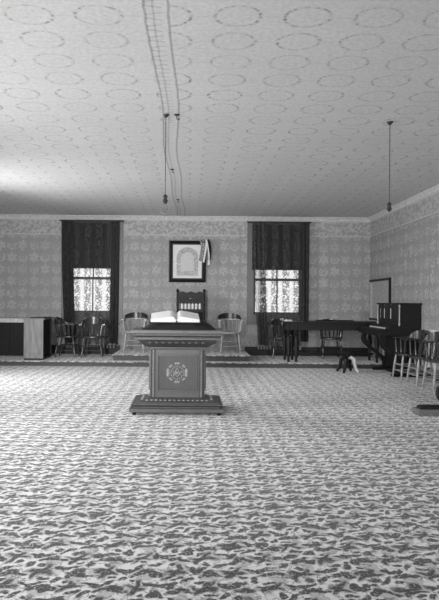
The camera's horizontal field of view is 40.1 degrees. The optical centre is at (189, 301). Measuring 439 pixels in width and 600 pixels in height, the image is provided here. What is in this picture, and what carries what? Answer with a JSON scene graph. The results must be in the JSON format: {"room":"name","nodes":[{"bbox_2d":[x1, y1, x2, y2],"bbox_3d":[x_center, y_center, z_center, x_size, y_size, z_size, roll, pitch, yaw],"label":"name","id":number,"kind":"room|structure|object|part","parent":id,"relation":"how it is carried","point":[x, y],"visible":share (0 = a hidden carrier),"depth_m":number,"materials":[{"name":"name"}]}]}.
{"room":"lodge meeting hall","nodes":[
{"label":"lodge meeting hall","id":0,"kind":"room"},
{"bbox_2d":[0,218,369,350],"bbox_3d":[-0.140,-0.316,13.350,8.195,3.130,0.300,1,0,0],"label":"wall","id":1,"kind":"structure","parent":0,"point":[30,264],"depth_m":13.20,"materials":[{"name":"paper"}]},
{"bbox_2d":[61,221,122,322],"bbox_3d":[-2.149,-0.664,13.258,1.350,2.250,0.235,1,0,0],"label":"window","id":2,"kind":"structure","parent":1,"relation":"in","point":[120,288],"depth_m":13.16,"materials":[{"name":"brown wood"}]},
{"bbox_3d":[-2.157,0.259,13.220,1.300,0.035,0.160,0,0,0],"label":"sill","id":3,"kind":"part","parent":2,"relation":"part of","materials":[{"name":"grey wood"}]},
{"bbox_2d":[60,220,123,347],"bbox_3d":[-2.152,-0.397,13.070,1.400,2.786,0.060,1,0,0],"label":"lace curtain","id":4,"kind":"object","parent":2,"relation":"hanging from","point":[68,269],"visible":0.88,"depth_m":13.06,"materials":[{"name":"fabric"}]},
{"bbox_2d":[62,221,75,343],"bbox_3d":[-2.646,-0.428,13.070,0.330,2.690,0.060,0,0,0],"label":"drape","id":5,"kind":"object","parent":4,"relation":"hanging from","point":[68,269],"depth_m":13.07,"materials":[{"name":"black fabric"}]},
{"bbox_3d":[-2.140,-1.774,13.070,1.400,0.032,0.032,0,0,0],"label":"rod","id":6,"kind":"part","parent":4,"relation":"part of","materials":[{"name":"metal"}]},
{"bbox_3d":[-2.151,-0.424,13.070,0.880,2.690,0.044,0,0,0],"label":"lace panel","id":7,"kind":"part","parent":4,"relation":"part of","materials":[{"name":"white fabric"}]},
{"bbox_2d":[109,221,118,344],"bbox_3d":[-1.656,-0.419,13.070,0.210,2.690,0.049,0,0,0],"label":"drape","id":8,"kind":"object","parent":4,"relation":"hanging from","point":[114,231],"depth_m":13.07,"materials":[{"name":"black fabric"}]},
{"bbox_2d":[73,221,110,268],"bbox_3d":[-2.144,-1.250,13.150,1.160,1.032,0.044,1,0,0],"label":"roller blind","id":9,"kind":"object","parent":2,"relation":"attached to","point":[82,257],"visible":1,"depth_m":13.14,"materials":[{"name":"black fabric"}]},
{"bbox_3d":[-2.149,-0.724,13.328,1.060,1.930,0.095,0,0,0],"label":"sash","id":10,"kind":"part","parent":2,"relation":"part of","materials":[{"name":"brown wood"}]},
{"bbox_2d":[0,214,369,220],"bbox_3d":[-0.126,-1.846,13.162,8.195,0.070,0.075,1,0,0],"label":"trim","id":11,"kind":"structure","parent":1,"relation":"attached to","point":[1,215],"depth_m":13.16,"materials":[{"name":"paint"}]},
{"bbox_2d":[0,233,369,236],"bbox_3d":[-0.130,-1.469,13.191,8.195,0.025,0.018,1,0,0],"label":"trim","id":12,"kind":"structure","parent":1,"relation":"attached to","point":[0,233],"depth_m":13.18,"materials":[{"name":"grey paint"}]},
{"bbox_2d":[169,240,205,281],"bbox_3d":[-0.057,-0.887,13.146,0.810,0.910,0.128,1,0,0],"label":"framed picture","id":13,"kind":"object","parent":1,"relation":"attached to","point":[185,265],"visible":1,"depth_m":13.15,"materials":[{"name":"grey wood"}]},
{"bbox_2d":[177,247,197,275],"bbox_3d":[-0.057,-0.888,13.157,0.470,0.620,0.003,0,5,0],"label":"print","id":14,"kind":"object","parent":13,"relation":"attached to","point":[187,257],"depth_m":13.15},
{"bbox_2d":[199,239,210,264],"bbox_3d":[0.326,-1.094,13.043,0.272,0.574,0.102,1,0,0],"label":"ribbon","id":15,"kind":"object","parent":13,"relation":"hanging from","point":[204,246],"depth_m":13.02,"materials":[{"name":"fabric"}]},
{"bbox_2d":[52,345,367,355],"bbox_3d":[-0.152,1.064,13.190,8.195,0.190,0.020,1,0,0],"label":"baseboard","id":16,"kind":"structure","parent":1,"relation":"attached to","point":[250,350],"depth_m":13.18,"materials":[{"name":"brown wood"}]},
{"bbox_2d":[247,223,300,324],"bbox_3d":[1.931,-0.628,13.258,1.350,2.250,0.235,1,0,0],"label":"window","id":17,"kind":"structure","parent":1,"relation":"in","point":[251,314],"depth_m":13.16,"materials":[{"name":"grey wood"}]},
{"bbox_3d":[1.923,0.294,13.220,1.300,0.035,0.160,0,0,0],"label":"sill","id":18,"kind":"part","parent":17,"relation":"part of","materials":[{"name":"grey wood"}]},
{"bbox_2d":[252,223,301,269],"bbox_3d":[1.936,-1.214,13.150,1.160,1.032,0.044,1,0,0],"label":"roller blind","id":19,"kind":"object","parent":17,"relation":"attached to","point":[269,240],"visible":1,"depth_m":13.14,"materials":[{"name":"black fabric"}]},
{"bbox_3d":[1.931,-0.688,13.328,1.060,1.930,0.095,0,0,0],"label":"sash","id":20,"kind":"part","parent":17,"relation":"part of","materials":[{"name":"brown wood"}]},
{"bbox_2d":[247,221,310,349],"bbox_3d":[1.928,-0.361,13.070,1.400,2.786,0.070,1,0,0],"label":"lace curtain","id":21,"kind":"object","parent":17,"relation":"hanging from","point":[259,236],"visible":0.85,"depth_m":13.07,"materials":[{"name":"fabric"}]},
{"bbox_3d":[1.940,-1.738,13.070,1.400,0.032,0.032,0,0,0],"label":"rod","id":22,"kind":"part","parent":21,"relation":"part of","materials":[{"name":"metal"}]},
{"bbox_3d":[1.968,-0.388,13.070,0.960,2.690,0.044,0,0,0],"label":"lace panel","id":23,"kind":"part","parent":21,"relation":"part of","materials":[{"name":"white fabric"}]},
{"bbox_2d":[301,223,308,341],"bbox_3d":[2.509,-0.433,13.070,0.160,2.590,0.040,0,0,0],"label":"drape","id":24,"kind":"object","parent":21,"relation":"hanging from","point":[305,226],"depth_m":13.07,"materials":[{"name":"black fabric"}]},
{"bbox_2d":[0,366,438,599],"bbox_3d":[-0.254,1.298,5.800,8.995,0.100,15.400,1,0,0],"label":"floor","id":25,"kind":"structure","parent":0,"point":[309,483],"depth_m":4.04,"materials":[{"name":"carpet"}]},
{"bbox_2d":[129,327,223,415],"bbox_3d":[-0.144,0.779,6.925,1.044,0.940,0.684,1,0,0],"label":"pedestal","id":26,"kind":"object","parent":25,"relation":"on","point":[177,358],"visible":1,"depth_m":6.78,"materials":[{"name":"grey wood"}]},
{"bbox_3d":[-0.454,0.802,6.925,0.034,0.413,0.096,0,0,0],"label":"panel moulding","id":27,"kind":"part","parent":26,"relation":"part of","materials":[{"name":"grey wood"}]},
{"bbox_3d":[-0.147,1.126,6.925,1.006,0.089,0.646,0,0,0],"label":"moulding","id":28,"kind":"part","parent":26,"relation":"part of","materials":[{"name":"grey wood"}]},
{"bbox_3d":[-0.144,0.804,6.795,0.456,0.413,0.034,0,0,0],"label":"panel moulding","id":29,"kind":"part","parent":26,"relation":"part of","materials":[{"name":"grey wood"}]},
{"bbox_3d":[-0.140,0.387,6.925,1.000,0.072,0.640,0,0,0],"label":"cornice","id":30,"kind":"part","parent":26,"relation":"part of","materials":[{"name":"grey wood"}]},
{"bbox_3d":[-0.144,0.804,6.810,0.456,0.400,0.008,0,0,0],"label":"panel","id":31,"kind":"part","parent":26,"relation":"part of","materials":[{"name":"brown wood"}]},
{"bbox_2d":[142,320,215,329],"bbox_3d":[-0.125,0.243,6.945,0.825,0.129,0.550,1,0,0],"label":"cushion","id":32,"kind":"object","parent":26,"relation":"on","point":[158,326],"visible":0.73,"depth_m":6.70,"materials":[{"name":"fabric"}]},
{"bbox_2d":[149,311,200,323],"bbox_3d":[-0.173,0.170,6.913,0.580,0.139,0.391,0,0,-2],"label":"open book","id":33,"kind":"object","parent":32,"relation":"on","point":[165,316],"visible":1,"depth_m":6.75,"materials":[{"name":"paper"}]},
{"bbox_3d":[0.166,0.807,6.925,0.034,0.413,0.096,0,0,0],"label":"panel moulding","id":34,"kind":"part","parent":26,"relation":"part of","materials":[{"name":"grey wood"}]},
{"bbox_2d":[0,361,381,368],"bbox_3d":[-0.153,1.210,12.342,8.195,0.078,1.715,1,0,0],"label":"platform","id":35,"kind":"object","parent":25,"relation":"on","point":[2,363],"depth_m":11.50,"materials":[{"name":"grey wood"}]},
{"bbox_2d":[0,354,381,364],"bbox_3d":[-0.153,1.165,12.360,8.195,0.012,1.680,1,0,0],"label":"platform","id":36,"kind":"object","parent":35,"relation":"on","point":[255,359],"depth_m":12.00,"materials":[{"name":"carpet"}]},
{"bbox_2d":[0,317,23,355],"bbox_3d":[-3.772,0.735,12.845,0.930,0.785,0.650,1,0,0],"label":"base cabinet","id":37,"kind":"object","parent":36,"relation":"on","point":[11,329],"visible":0.73,"depth_m":12.54,"materials":[{"name":"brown wood"}]},
{"bbox_3d":[-3.997,0.760,12.553,0.440,0.610,0.015,0,0,0],"label":"door","id":38,"kind":"part","parent":37,"relation":"part of","materials":[{"name":"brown wood"}]},
{"bbox_3d":[-3.547,0.764,12.553,0.420,0.610,0.015,0,0,0],"label":"door","id":39,"kind":"part","parent":37,"relation":"part of","materials":[{"name":"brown wood"}]},
{"bbox_2d":[23,317,53,359],"bbox_3d":[-3.054,0.718,12.100,0.435,0.830,0.780,1,0,0],"label":"cabinet","id":40,"kind":"object","parent":36,"relation":"on","point":[37,330],"visible":1,"depth_m":11.73,"materials":[{"name":"wood"}]},
{"bbox_3d":[-3.061,0.713,11.727,0.310,0.600,0.006,0,0,0],"label":"raised panel","id":41,"kind":"part","parent":40,"relation":"part of","materials":[{"name":"grey wood"}]},
{"bbox_3d":[-3.061,0.723,11.745,0.380,0.760,0.030,0,0,0],"label":"panel","id":42,"kind":"part","parent":40,"relation":"part of","materials":[{"name":"grey wood"}]},
{"bbox_3d":[-2.909,0.700,12.100,0.025,0.710,0.680,0,0,0],"label":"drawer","id":43,"kind":"part","parent":40,"relation":"part of","materials":[{"name":"black wood"}]},
{"bbox_3d":[-3.061,0.723,12.455,0.380,0.760,0.030,0,0,0],"label":"panel","id":44,"kind":"part","parent":40,"relation":"part of","materials":[{"name":"black wood"}]},
{"bbox_2d":[54,317,79,357],"bbox_3d":[-2.580,0.725,12.501,0.498,0.829,0.525,0,0,2],"label":"chair","id":45,"kind":"object","parent":36,"relation":"on","point":[59,321],"visible":1,"depth_m":12.33,"materials":[{"name":"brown wood"}]},
{"bbox_3d":[-2.742,0.931,12.336,0.101,0.414,0.047,1,0,-19],"label":"leg","id":46,"kind":"part","parent":45,"relation":"part of","materials":[{"name":"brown wood"}]},
{"bbox_3d":[-2.725,0.377,12.506,0.188,0.135,0.496,0,0,2],"label":"crest rail","id":47,"kind":"part","parent":45,"relation":"part of","materials":[{"name":"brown wood"}]},
{"bbox_3d":[-2.551,0.715,12.500,0.440,0.035,0.450,0,0,2],"label":"seat","id":48,"kind":"part","parent":45,"relation":"part of","materials":[{"name":"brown wood"}]},
{"bbox_3d":[-2.382,0.934,12.311,0.082,0.413,0.046,0,0,26],"label":"leg","id":49,"kind":"part","parent":45,"relation":"part of","materials":[{"name":"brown wood"}]},
{"bbox_3d":[-2.369,0.934,12.677,0.082,0.413,0.046,0,0,-22],"label":"leg","id":50,"kind":"part","parent":45,"relation":"part of","materials":[{"name":"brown wood"}]},
{"bbox_2d":[79,317,105,357],"bbox_3d":[-2.018,0.730,12.479,0.525,0.829,0.498,0,0,-3],"label":"chair","id":51,"kind":"object","parent":36,"relation":"on","point":[90,320],"visible":1,"depth_m":12.59,"materials":[{"name":"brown wood"}]},
{"bbox_3d":[-2.195,0.936,12.265,0.082,0.413,0.046,0,0,-34],"label":"leg","id":52,"kind":"part","parent":51,"relation":"part of","materials":[{"name":"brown wood"}]},
{"bbox_3d":[-2.016,0.720,12.450,0.450,0.035,0.440,0,0,-3],"label":"seat","id":53,"kind":"part","parent":51,"relation":"part of","materials":[{"name":"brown wood"}]},
{"bbox_3d":[-2.023,0.383,12.627,0.496,0.135,0.188,0,0,-3],"label":"crest rail","id":54,"kind":"part","parent":51,"relation":"part of","materials":[{"name":"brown wood"}]},
{"bbox_3d":[-1.824,0.939,12.285,0.082,0.413,0.046,0,0,28],"label":"leg","id":55,"kind":"part","parent":51,"relation":"part of","materials":[{"name":"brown wood"}]},
{"bbox_2d":[112,355,250,360],"bbox_3d":[-0.170,1.110,12.490,2.720,0.098,1.420,1,0,0],"label":"dais","id":56,"kind":"object","parent":36,"relation":"on","point":[115,357],"visible":0.41,"depth_m":11.80,"materials":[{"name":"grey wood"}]},
{"bbox_2d":[113,349,250,356],"bbox_3d":[-0.169,1.055,12.498,2.720,0.012,1.405,1,0,0],"label":"floor","id":57,"kind":"structure","parent":56,"relation":"on","point":[132,352],"depth_m":12.33,"materials":[{"name":"carpet"}]},
{"bbox_2d":[121,312,147,352],"bbox_3d":[-1.133,0.628,12.479,0.525,0.829,0.498,0,0,4],"label":"chair","id":58,"kind":"object","parent":57,"relation":"on","point":[134,315],"visible":0.71,"depth_m":12.61,"materials":[{"name":"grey wood"}]},
{"bbox_3d":[-1.332,0.833,12.285,0.046,0.413,0.082,0,0,28],"label":"leg","id":59,"kind":"part","parent":58,"relation":"part of","materials":[{"name":"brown wood"}]},
{"bbox_3d":[-1.120,0.281,12.626,0.496,0.135,0.188,0,0,4],"label":"crest rail","id":60,"kind":"part","parent":58,"relation":"part of","materials":[{"name":"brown wood"}]},
{"bbox_2d":[176,289,205,321],"bbox_3d":[0.017,0.385,12.565,0.635,1.332,0.571,1,0,0],"label":"chair","id":61,"kind":"object","parent":57,"relation":"on","point":[184,298],"visible":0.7,"depth_m":12.79,"materials":[{"name":"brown wood"}]},
{"bbox_3d":[-0.266,0.383,12.790,0.069,1.332,0.123,0,0,0],"label":"post","id":62,"kind":"part","parent":61,"relation":"part of","materials":[{"name":"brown wood"}]},
{"bbox_3d":[0.021,-0.093,12.799,0.550,0.266,0.027,0,0,0],"label":"crest panel","id":63,"kind":"part","parent":61,"relation":"part of","materials":[{"name":"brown wood"}]},
{"bbox_3d":[0.018,0.180,12.799,0.540,0.060,0.027,0,0,0],"label":"rail","id":64,"kind":"part","parent":61,"relation":"part of","materials":[{"name":"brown wood"}]},
{"bbox_3d":[0.300,0.388,12.790,0.069,1.332,0.123,0,0,0],"label":"post","id":65,"kind":"part","parent":61,"relation":"part of","materials":[{"name":"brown wood"}]},
{"bbox_2d":[217,313,243,353],"bbox_3d":[0.823,0.645,12.479,0.525,0.829,0.498,0,0,-3],"label":"chair","id":66,"kind":"object","parent":57,"relation":"on","point":[224,316],"visible":0.94,"depth_m":12.60,"materials":[{"name":"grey wood"}]},
{"bbox_3d":[0.646,0.851,12.265,0.082,0.413,0.046,0,0,-34],"label":"leg","id":67,"kind":"part","parent":66,"relation":"part of","materials":[{"name":"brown wood"}]},
{"bbox_3d":[0.818,0.298,12.627,0.496,0.135,0.188,0,0,-3],"label":"crest rail","id":68,"kind":"part","parent":66,"relation":"part of","materials":[{"name":"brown wood"}]},
{"bbox_3d":[0.825,0.635,12.450,0.450,0.035,0.440,0,0,-3],"label":"seat","id":69,"kind":"part","parent":66,"relation":"part of","materials":[{"name":"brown wood"}]},
{"bbox_3d":[1.017,0.854,12.285,0.082,0.413,0.046,0,0,28],"label":"leg","id":70,"kind":"part","parent":66,"relation":"part of","materials":[{"name":"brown wood"}]},
{"bbox_2d":[269,318,290,358],"bbox_3d":[1.933,0.764,12.689,0.525,0.829,0.498,1,0,0],"label":"chair","id":71,"kind":"object","parent":36,"relation":"on","point":[276,321],"visible":0.45,"depth_m":12.83,"materials":[{"name":"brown wood"}]},
{"bbox_3d":[1.749,0.970,12.482,0.046,0.413,0.082,0,0,24],"label":"leg","id":72,"kind":"part","parent":71,"relation":"part of","materials":[{"name":"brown wood"}]},
{"bbox_3d":[1.933,0.754,12.660,0.450,0.035,0.440,0,0,0],"label":"seat","id":73,"kind":"part","parent":71,"relation":"part of","materials":[{"name":"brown wood"}]},
{"bbox_3d":[1.936,0.417,12.837,0.496,0.135,0.188,0,0,0],"label":"crest rail","id":74,"kind":"part","parent":71,"relation":"part of","materials":[{"name":"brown wood"}]},
{"bbox_2d":[280,320,378,362],"bbox_3d":[2.806,0.784,12.000,1.945,0.800,0.680,1,0,0],"label":"table","id":75,"kind":"object","parent":36,"relation":"on","point":[289,327],"visible":0.88,"depth_m":11.72,"materials":[{"name":"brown wood"}]},
{"bbox_3d":[1.933,0.792,12.240,0.100,0.770,0.100,0,0,0],"label":"leg","id":76,"kind":"part","parent":75,"relation":"part of","materials":[{"name":"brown wood"}]},
{"bbox_3d":[1.933,0.792,11.760,0.100,0.770,0.100,0,0,0],"label":"leg","id":77,"kind":"part","parent":75,"relation":"part of","materials":[{"name":"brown wood"}]},
{"bbox_3d":[2.083,0.803,12.240,0.100,0.750,0.100,0,0,0],"label":"leg","id":78,"kind":"part","parent":75,"relation":"part of","materials":[{"name":"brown wood"}]},
{"bbox_3d":[2.083,0.803,11.760,0.100,0.750,0.100,0,0,0],"label":"leg","id":79,"kind":"part","parent":75,"relation":"part of","materials":[{"name":"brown wood"}]},
{"bbox_2d":[315,320,353,320],"bbox_3d":[2.917,0.376,12.100,0.720,0.020,0.280,1,0,0],"label":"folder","id":80,"kind":"object","parent":75,"relation":"on","point":[315,320],"visible":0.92,"depth_m":11.96,"materials":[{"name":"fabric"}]},
{"bbox_3d":[3.663,0.807,12.240,0.100,0.770,0.100,0,0,0],"label":"leg","id":81,"kind":"part","parent":75,"relation":"part of","materials":[{"name":"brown wood"}]},
{"bbox_3d":[3.663,0.807,11.760,0.100,0.770,0.100,0,0,0],"label":"leg","id":82,"kind":"part","parent":75,"relation":"part of","materials":[{"name":"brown wood"}]},
{"bbox_2d":[319,319,343,358],"bbox_3d":[2.975,0.774,12.689,0.525,0.829,0.498,0,0,4],"label":"chair","id":83,"kind":"object","parent":36,"relation":"on","point":[336,338],"visible":0.7,"depth_m":12.61,"materials":[{"name":"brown wood"}]},
{"bbox_3d":[2.777,0.979,12.495,0.046,0.413,0.082,0,0,28],"label":"leg","id":84,"kind":"part","parent":83,"relation":"part of","materials":[{"name":"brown wood"}]},
{"bbox_3d":[2.974,0.763,12.660,0.450,0.035,0.440,0,0,4],"label":"seat","id":85,"kind":"part","parent":83,"relation":"part of","materials":[{"name":"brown wood"}]},
{"bbox_2d":[336,350,358,372],"bbox_3d":[2.851,1.077,10.860,0.340,0.393,0.340,1,0,-12],"label":"stool","id":86,"kind":"object","parent":25,"relation":"on","point":[347,360],"visible":1,"depth_m":10.78,"materials":[{"name":"wood"}]},
{"bbox_3d":[2.754,1.119,10.922,0.202,0.306,0.083,1,0,23],"label":"leg","id":87,"kind":"part","parent":86,"relation":"part of","materials":[{"name":"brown wood"}]},
{"bbox_3d":[2.788,1.119,10.764,0.083,0.306,0.202,0,0,43],"label":"leg","id":88,"kind":"part","parent":86,"relation":"part of","materials":[{"name":"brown wood"}]},
{"bbox_3d":[2.852,0.905,10.860,0.340,0.050,0.340,0,0,-12],"label":"seat","id":89,"kind":"part","parent":86,"relation":"part of","materials":[{"name":"wood"}]},
{"bbox_3d":[2.913,1.120,10.956,0.083,0.306,0.202,0,0,43],"label":"leg","id":90,"kind":"part","parent":86,"relation":"part of","materials":[{"name":"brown wood"}]},
{"bbox_3d":[2.944,1.121,10.799,0.164,0.306,0.164,0,0,-12],"label":"leg","id":91,"kind":"part","parent":86,"relation":"part of","materials":[{"name":"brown wood"}]},
{"bbox_2d":[359,303,421,376],"bbox_3d":[3.577,0.649,10.820,0.735,1.265,1.240,1,0,0],"label":"piano","id":92,"kind":"object","parent":25,"relation":"on","point":[393,319],"visible":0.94,"depth_m":10.35,"materials":[{"name":"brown wood"}]},
{"bbox_3d":[3.485,0.910,11.350,0.484,0.700,0.070,0,0,0],"label":"truss leg","id":93,"kind":"part","parent":92,"relation":"part of","materials":[{"name":"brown wood"}]},
{"bbox_3d":[3.316,0.486,10.820,0.170,0.035,1.060,0,0,0],"label":"key lid","id":94,"kind":"part","parent":92,"relation":"part of","materials":[{"name":"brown wood"}]},
{"bbox_2d":[359,328,406,335],"bbox_3d":[3.455,0.543,10.820,0.490,0.075,1.180,0,0,0],"label":"keyboard","id":95,"kind":"object","parent":92,"relation":"attached to","point":[373,331],"depth_m":10.24,"materials":[{"name":"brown wood"}]},
{"bbox_3d":[3.485,0.910,10.290,0.484,0.700,0.070,0,0,0],"label":"truss leg","id":96,"kind":"part","parent":92,"relation":"part of","materials":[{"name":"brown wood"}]},
{"bbox_2d":[392,330,426,380],"bbox_3d":[3.651,0.870,9.920,0.498,0.829,0.525,1,0,0],"label":"chair","id":97,"kind":"object","parent":25,"relation":"on","point":[419,333],"visible":0.7,"depth_m":9.94,"materials":[{"name":"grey wood"}]},
{"bbox_3d":[3.445,1.075,10.106,0.046,0.413,0.082,1,0,-31],"label":"leg","id":98,"kind":"part","parent":97,"relation":"part of","materials":[{"name":"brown wood"}]},
{"bbox_3d":[3.443,1.075,9.737,0.082,0.413,0.046,0,0,-24],"label":"leg","id":99,"kind":"part","parent":97,"relation":"part of","materials":[{"name":"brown wood"}]},
{"bbox_3d":[3.623,0.859,9.920,0.440,0.035,0.450,0,0,0],"label":"seat","id":100,"kind":"part","parent":97,"relation":"part of","materials":[{"name":"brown wood"}]},
{"bbox_3d":[3.802,0.524,9.920,0.188,0.135,0.496,0,0,0],"label":"crest rail","id":101,"kind":"part","parent":97,"relation":"part of","materials":[{"name":"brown wood"}]},
{"bbox_2d":[406,331,438,385],"bbox_3d":[3.686,0.870,9.350,0.498,0.829,0.525,1,0,0],"label":"chair","id":102,"kind":"object","parent":25,"relation":"on","point":[434,336],"visible":0.71,"depth_m":9.46,"materials":[{"name":"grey wood"}]},
{"bbox_3d":[3.476,1.075,9.531,0.082,0.413,0.046,0,0,24],"label":"leg","id":103,"kind":"part","parent":102,"relation":"part of","materials":[{"name":"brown wood"}]},
{"bbox_3d":[3.479,1.075,9.166,0.082,0.413,0.046,1,0,-25],"label":"leg","id":104,"kind":"part","parent":102,"relation":"part of","materials":[{"name":"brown wood"}]},
{"bbox_3d":[3.658,0.859,9.350,0.440,0.035,0.450,0,0,0],"label":"seat","id":105,"kind":"part","parent":102,"relation":"part of","materials":[{"name":"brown wood"}]},
{"bbox_3d":[3.837,0.524,9.351,0.188,0.135,0.496,0,0,0],"label":"crest rail","id":106,"kind":"part","parent":102,"relation":"part of","materials":[{"name":"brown wood"}]},
{"bbox_2d":[412,386,438,415],"bbox_3d":[2.993,0.776,6.780,0.880,1.000,0.410,1,0,0],"label":"pedestal","id":107,"kind":"object","parent":25,"relation":"on","point":[421,409],"visible":1,"depth_m":6.72,"materials":[{"name":"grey wood"}]},
{"bbox_2d":[422,341,438,391],"bbox_3d":[3.711,0.870,8.770,0.498,0.829,0.525,1,0,0],"label":"chair","id":108,"kind":"object","parent":25,"relation":"on","point":[431,360],"visible":1,"depth_m":8.93,"materials":[{"name":"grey wood"}]},
{"bbox_3d":[3.507,1.076,8.957,0.046,0.413,0.082,0,0,-30],"label":"leg","id":109,"kind":"part","parent":108,"relation":"part of","materials":[{"name":"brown wood"}]},
{"bbox_3d":[3.683,0.860,8.770,0.440,0.035,0.450,0,0,0],"label":"seat","id":110,"kind":"part","parent":108,"relation":"part of","materials":[{"name":"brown wood"}]},
{"bbox_3d":[3.501,1.075,8.589,0.082,0.413,0.046,0,0,-24],"label":"leg","id":111,"kind":"part","parent":108,"relation":"part of","materials":[{"name":"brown wood"}]},
{"bbox_2d":[0,0,438,217],"bbox_3d":[-0.226,-1.932,5.800,8.995,0.100,15.400,1,0,0],"label":"ceiling","id":112,"kind":"structure","parent":0,"point":[284,107],"depth_m":5.73,"materials":[{"name":"paper"}]},
{"bbox_2d":[160,113,169,213],"bbox_3d":[-0.246,-1.381,6.020,0.068,1.001,0.068,1,0,45],"label":"lamp rod","id":113,"kind":"object","parent":112,"relation":"hanging from","point":[165,115],"visible":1,"depth_m":6.02,"materials":[{"name":"metal"}]},
{"bbox_3d":[-0.245,-1.452,6.020,0.009,0.820,0.008,0,0,0],"label":"rod","id":114,"kind":"part","parent":113,"relation":"part of","materials":[{"name":"metal"}]},
{"bbox_2d":[385,121,393,221],"bbox_3d":[2.062,-1.346,6.200,0.068,1.031,0.068,1,0,45],"label":"lamp rod","id":115,"kind":"object","parent":112,"relation":"hanging from","point":[389,123],"visible":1,"depth_m":6.20,"materials":[{"name":"metal"}]},
{"bbox_3d":[2.062,-1.417,6.200,0.009,0.850,0.008,0,0,0],"label":"rod","id":116,"kind":"part","parent":115,"relation":"part of","materials":[{"name":"metal"}]},
{"bbox_2d":[370,191,438,365],"bbox_3d":[4.108,-0.279,5.800,0.300,3.130,15.400,1,0,0],"label":"wall","id":117,"kind":"structure","parent":0,"point":[408,254],"depth_m":10.69,"materials":[{"name":"paper"}]},
{"bbox_2d":[369,278,390,319],"bbox_3d":[3.935,-0.048,12.457,0.042,0.865,1.325,1,0,0],"label":"wall frame","id":118,"kind":"object","parent":117,"relation":"attached to","point":[380,289],"visible":0.7,"depth_m":12.53,"materials":[{"name":"grey paint"}]},
{"bbox_2d":[368,184,438,220],"bbox_3d":[3.933,-1.811,5.795,0.075,0.070,14.790,1,0,0],"label":"trim","id":119,"kind":"structure","parent":117,"relation":"attached to","point":[434,189],"depth_m":10.79,"materials":[{"name":"paint"}]},
{"bbox_2d":[370,211,438,236],"bbox_3d":[3.959,-1.433,5.790,0.018,0.025,14.780,1,0,0],"label":"trim","id":120,"kind":"structure","parent":117,"relation":"attached to","point":[437,211],"depth_m":10.92,"materials":[{"name":"grey paint"}]},
{"bbox_2d":[420,365,438,382],"bbox_3d":[3.935,1.184,4.940,0.020,0.200,13.080,1,0,0],"label":"baseboard","id":121,"kind":"structure","parent":117,"relation":"attached to","point":[420,365],"depth_m":9.81,"materials":[{"name":"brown wood"}]},
{"bbox_2d":[424,329,438,369],"bbox_3d":[3.933,0.769,6.525,0.030,0.630,7.050,1,0,0],"label":"trim","id":122,"kind":"structure","parent":117,"relation":"attached to","point":[428,330],"depth_m":9.80,"materials":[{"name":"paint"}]}
]}

